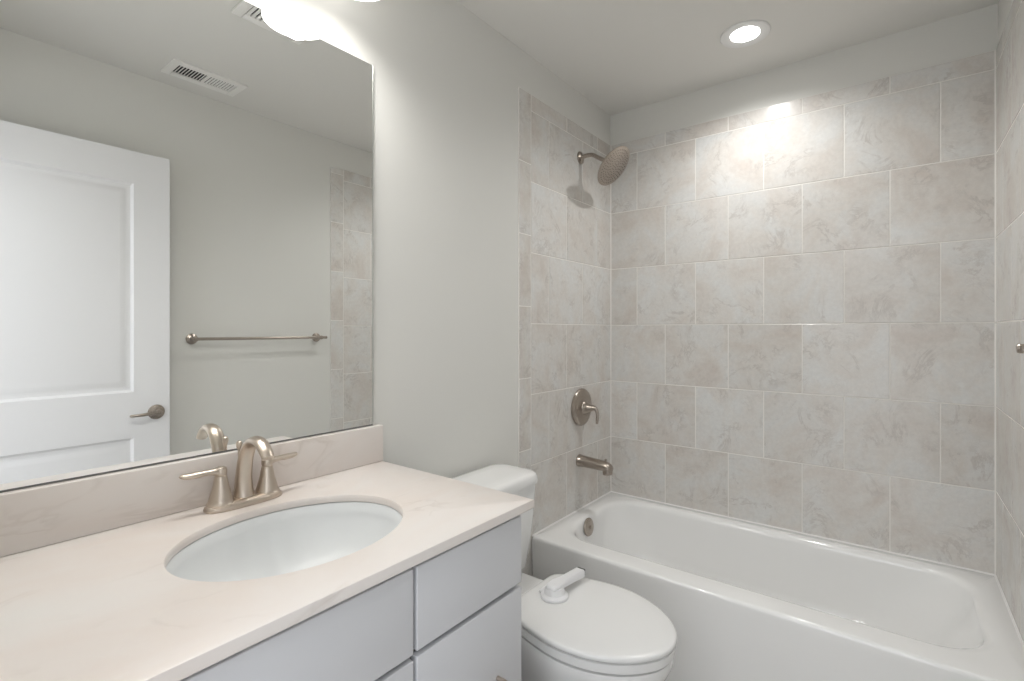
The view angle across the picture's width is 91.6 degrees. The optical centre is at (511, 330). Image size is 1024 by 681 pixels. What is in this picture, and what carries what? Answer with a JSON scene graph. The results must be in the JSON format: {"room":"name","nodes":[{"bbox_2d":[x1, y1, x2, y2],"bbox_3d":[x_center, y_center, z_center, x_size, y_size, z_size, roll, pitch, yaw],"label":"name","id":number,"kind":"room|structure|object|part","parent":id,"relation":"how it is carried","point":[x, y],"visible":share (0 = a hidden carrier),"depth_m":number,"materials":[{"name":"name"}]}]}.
{"room":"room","nodes":[
{"label":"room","id":0,"kind":"room"},
{"bbox_2d":[245,0,609,477],"bbox_3d":[-0.260,0.041,1.785,0.100,2.441,2.686,0,0,38],"label":"wall","id":1,"kind":"structure","parent":0,"point":[447,82],"depth_m":1.72,"materials":[{"name":"white paint"}]},
{"bbox_2d":[0,0,373,492],"bbox_3d":[-0.685,-0.254,1.146,0.010,1.076,0.875,0,0,38],"label":"wall mirror","id":2,"kind":"object","parent":1,"relation":"attached to","point":[187,186],"visible":1,"depth_m":1.08,"materials":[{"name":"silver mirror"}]},
{"bbox_2d":[0,424,382,556],"bbox_3d":[-0.676,0.339,1.144,0.024,0.108,0.914,0,0,38],"label":"backsplash","id":3,"kind":"structure","parent":1,"relation":"attached to","point":[35,517],"depth_m":1.02,"materials":[{"name":"stone"}]},
{"bbox_2d":[518,87,609,536],"bbox_3d":[0.283,0.120,2.401,0.005,2.263,0.835,0,0,38],"label":"trim","id":4,"kind":"structure","parent":1,"relation":"attached to","point":[518,87],"depth_m":2.12,"materials":[{"name":"white tile"}]},
{"bbox_2d":[519,87,609,575],"bbox_3d":[0.283,0.119,2.401,0.007,2.260,0.832,0,0,38],"label":"wall tile","id":5,"kind":"structure","parent":1,"relation":"attached to","point":[557,291],"depth_m":2.33,"materials":[{"name":"tile"}]},
{"bbox_2d":[571,388,598,425],"bbox_3d":[0.380,0.380,2.437,0.102,0.183,0.183,0,0,38],"label":"shower valve","id":6,"kind":"object","parent":5,"relation":"attached to","point":[581,406],"visible":1,"depth_m":2.42,"materials":[{"name":"silver metal"}]},
{"bbox_3d":[0.405,0.411,2.417,0.037,0.089,0.018,0,0,38],"label":"lever","id":7,"kind":"part","parent":6,"relation":"part of","materials":[{"name":"silver metal"}]},
{"bbox_2d":[576,454,612,475],"bbox_3d":[0.401,0.649,2.401,0.180,0.076,0.062,0,0,38],"label":"tub spout","id":8,"kind":"object","parent":5,"relation":"attached to","point":[605,467],"visible":1,"depth_m":2.38,"materials":[{"name":"silver metal"}]},
{"bbox_2d":[577,146,629,185],"bbox_3d":[0.434,-0.790,2.387,0.249,0.187,0.201,0,0,38],"label":"shower","id":9,"kind":"object","parent":5,"relation":"attached to","point":[613,165],"visible":1,"depth_m":2.35,"materials":[{"name":"silver metal"}]},
{"bbox_3d":[0.399,-0.831,2.416,0.150,0.072,0.022,0,0,38],"label":"shower arm","id":10,"kind":"part","parent":9,"relation":"part of","materials":[{"name":"silver metal"}]},
{"bbox_2d":[456,0,998,115],"bbox_3d":[0.387,-1.220,1.284,1.736,0.080,2.686,0,0,38],"label":"ceiling","id":11,"kind":"structure","parent":0,"point":[620,55],"depth_m":1.98,"materials":[{"name":"white paint"}]},
{"bbox_2d":[720,20,770,47],"bbox_3d":[0.928,-1.176,1.982,0.184,0.008,0.184,0,0,38],"label":"recessed light","id":12,"kind":"object","parent":11,"relation":"in","point":[749,32],"visible":1,"depth_m":1.97,"materials":[{"name":"white paint"}]},
{"bbox_2d":[610,4,997,145],"bbox_3d":[1.178,0.041,2.307,1.536,2.441,0.100,0,0,38],"label":"wall","id":13,"kind":"structure","parent":0,"point":[975,32],"depth_m":2.13,"materials":[{"name":"white paint"}]},
{"bbox_2d":[610,145,610,490],"bbox_3d":[0.542,-0.063,2.726,0.004,1.899,0.004,0,0,38],"label":"trim","id":14,"kind":"structure","parent":13,"relation":"attached to","point":[610,145],"depth_m":2.73,"materials":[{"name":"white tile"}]},
{"bbox_2d":[532,491,1023,650],"bbox_3d":[0.915,0.885,1.967,1.524,0.010,0.747,0,0,38],"label":"trim","id":15,"kind":"structure","parent":13,"relation":"attached to","point":[543,529],"depth_m":2.08,"materials":[{"name":"white"}]},
{"bbox_2d":[611,51,993,573],"bbox_3d":[1.146,0.119,2.265,1.520,2.260,0.007,0,0,38],"label":"wall tile","id":16,"kind":"structure","parent":13,"relation":"attached to","point":[950,200],"depth_m":2.12,"materials":[{"name":"tile"}]},
{"bbox_2d":[611,51,993,550],"bbox_3d":[1.146,0.120,2.265,1.524,2.263,0.005,0,0,38],"label":"grout","id":17,"kind":"structure","parent":13,"relation":"attached to","point":[990,51],"depth_m":2.15,"materials":[{"name":"white tile"}]},
{"bbox_2d":[994,50,995,574],"bbox_3d":[1.744,-0.063,1.796,0.004,1.899,0.004,0,0,38],"label":"trim","id":18,"kind":"structure","parent":13,"relation":"attached to","point":[994,50],"depth_m":1.79,"materials":[{"name":"white tile"}]},
{"bbox_2d":[998,0,1013,42],"bbox_3d":[1.033,0.041,0.784,0.100,2.441,2.686,0,0,38],"label":"wall","id":19,"kind":"structure","parent":0,"point":[1004,6],"depth_m":1.72,"materials":[{"name":"white paint"}]},
{"bbox_2d":[996,0,1023,641],"bbox_3d":[1.520,0.119,1.497,0.007,2.260,0.746,0,0,38],"label":"wall tile","id":20,"kind":"structure","parent":19,"relation":"attached to","point":[1010,68],"depth_m":1.55,"materials":[{"name":"tile"}]},
{"bbox_2d":[996,7,1023,535],"bbox_3d":[1.520,0.120,1.498,0.005,2.263,0.749,0,0,38],"label":"trim","id":21,"kind":"structure","parent":19,"relation":"attached to","point":[1019,7],"depth_m":1.57,"materials":[{"name":"white tile"}]},
{"bbox_2d":[1016,344,1023,353],"bbox_3d":[1.007,0.043,0.887,0.067,0.054,0.736,0,0,38],"label":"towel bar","id":22,"kind":"object","parent":19,"relation":"attached to","point":[1019,347],"visible":1,"depth_m":1.16,"materials":[{"name":"silver metal"}]},
{"bbox_3d":[-0.018,1.301,0.763,1.736,0.080,4.006,0,0,38],"label":"floor","id":23,"kind":"structure","parent":0,"visible":0},
{"bbox_2d":[181,502,520,680],"bbox_3d":[-0.453,0.838,0.964,0.596,0.846,0.895,0,0,38],"label":"vanity cabinet","id":24,"kind":"object","parent":23,"relation":"on","point":[455,614],"visible":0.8,"depth_m":0.91,"materials":[{"name":"white wood"}]},
{"bbox_2d":[0,461,533,680],"bbox_3d":[-0.457,0.478,0.974,0.579,0.170,0.914,0,0,38],"label":"countertop","id":25,"kind":"structure","parent":24,"relation":"on","point":[138,601],"depth_m":0.83,"materials":[{"name":"stone"}]},
{"bbox_2d":[179,436,297,513],"bbox_3d":[-0.613,0.313,1.137,0.188,0.158,0.185,0,0,-8],"label":"bathroom faucet","id":26,"kind":"object","parent":25,"relation":"on","point":[221,499],"visible":1,"depth_m":1.11,"materials":[{"name":"silver metal"}]},
{"bbox_3d":[-0.664,0.310,1.066,0.021,0.019,0.085,0,0,43],"label":"lever","id":27,"kind":"part","parent":26,"relation":"part of","materials":[{"name":"silver metal"}]},
{"bbox_3d":[-0.640,0.342,1.093,0.055,0.086,0.055,0,0,38],"label":"handle","id":28,"kind":"part","parent":26,"relation":"part of","materials":[{"name":"silver metal"}]},
{"bbox_3d":[-0.629,0.318,1.149,0.016,0.126,0.014,0,0,38],"label":"lift rod","id":29,"kind":"part","parent":26,"relation":"part of","materials":[{"name":"silver metal"}]},
{"bbox_3d":[-0.609,0.384,1.133,0.062,0.016,0.168,0,0,38],"label":"deck plate","id":30,"kind":"part","parent":26,"relation":"part of","materials":[{"name":"silver metal"}]},
{"bbox_3d":[-0.573,0.311,1.106,0.143,0.153,0.047,0,0,38],"label":"spout","id":31,"kind":"part","parent":26,"relation":"part of","materials":[{"name":"silver metal"}]},
{"bbox_3d":[-0.577,0.342,1.173,0.055,0.086,0.055,0,0,38],"label":"handle","id":32,"kind":"part","parent":26,"relation":"part of","materials":[{"name":"silver metal"}]},
{"bbox_3d":[-0.557,0.310,1.203,0.021,0.019,0.085,0,0,33],"label":"lever","id":33,"kind":"part","parent":26,"relation":"part of","materials":[{"name":"silver metal"}]},
{"bbox_2d":[166,502,401,581],"bbox_3d":[-0.423,0.485,0.985,0.362,0.148,0.450,0,0,38],"label":"sink","id":34,"kind":"object","parent":25,"relation":"in","point":[298,538],"depth_m":1.11,"materials":[{"name":"white ceramic"}]},
{"bbox_3d":[-0.269,0.872,0.791,0.019,0.555,0.276,0,0,38],"label":"cabinet door","id":35,"kind":"part","parent":24,"relation":"part of","materials":[{"name":"white wood"}]},
{"bbox_3d":[-0.082,0.730,1.032,0.019,0.276,0.317,0,0,38],"label":"drawer","id":36,"kind":"part","parent":24,"relation":"part of","materials":[{"name":"white wood"}]},
{"bbox_3d":[-0.082,0.505,1.032,0.019,0.154,0.317,0,0,38],"label":"drawer","id":37,"kind":"part","parent":24,"relation":"part of","materials":[{"name":"white wood"}]},
{"bbox_3d":[-0.060,0.756,1.015,0.038,0.010,0.151,0,0,38],"label":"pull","id":38,"kind":"part","parent":24,"relation":"part of","materials":[{"name":"silver metal"}]},
{"bbox_2d":[451,464,676,680],"bbox_3d":[0.127,0.885,1.549,0.765,0.752,0.399,0,0,38],"label":"toilet","id":39,"kind":"object","parent":23,"relation":"on","point":[603,631],"visible":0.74,"depth_m":1.39,"materials":[{"name":"white ceramic"}]},
{"bbox_3d":[-0.092,0.529,1.718,0.213,0.040,0.399,0,0,38],"label":"tank lid","id":40,"kind":"part","parent":39,"relation":"part of","materials":[{"name":"white ceramic"}]},
{"bbox_3d":[-0.096,0.715,1.721,0.191,0.331,0.382,0,0,38],"label":"tank","id":41,"kind":"part","parent":39,"relation":"part of","materials":[{"name":"white ceramic"}]},
{"bbox_2d":[539,567,584,603],"bbox_3d":[0.159,0.805,1.586,0.095,0.044,0.186,0,0,38],"label":"lock","id":42,"kind":"object","parent":39,"relation":"attached to","point":[553,592],"visible":1,"depth_m":1.54,"materials":[{"name":"white plastic"}]},
{"bbox_3d":[0.170,0.797,1.586,0.043,0.029,0.167,0,0,41],"label":"arm","id":43,"kind":"part","parent":42,"relation":"part of","materials":[{"name":"white plastic"}]},
{"bbox_3d":[0.224,1.071,1.474,0.502,0.380,0.365,0,0,38],"label":"bowl","id":44,"kind":"part","parent":39,"relation":"part of","materials":[{"name":"white ceramic"}]},
{"bbox_3d":[0.244,0.862,1.458,0.459,0.025,0.371,0,0,38],"label":"seat","id":45,"kind":"part","parent":39,"relation":"part of","materials":[{"name":"white plastic"}]},
{"bbox_3d":[0.244,0.835,1.458,0.467,0.018,0.377,0,0,38],"label":"seat lid","id":46,"kind":"part","parent":39,"relation":"part of","materials":[{"name":"white plastic"}]},
{"bbox_2d":[532,492,1023,680],"bbox_3d":[0.914,1.073,1.966,1.520,0.375,0.747,0,0,38],"label":"bathtub","id":47,"kind":"object","parent":23,"relation":"on","point":[743,601],"visible":0.93,"depth_m":1.80,"materials":[{"name":"white ceramic"}]},
{"bbox_3d":[0.363,0.928,2.345,0.020,0.083,0.084,0,0,38],"label":"overflow plate","id":48,"kind":"part","parent":47,"relation":"part of","materials":[{"name":"silver metal"}]}
]}

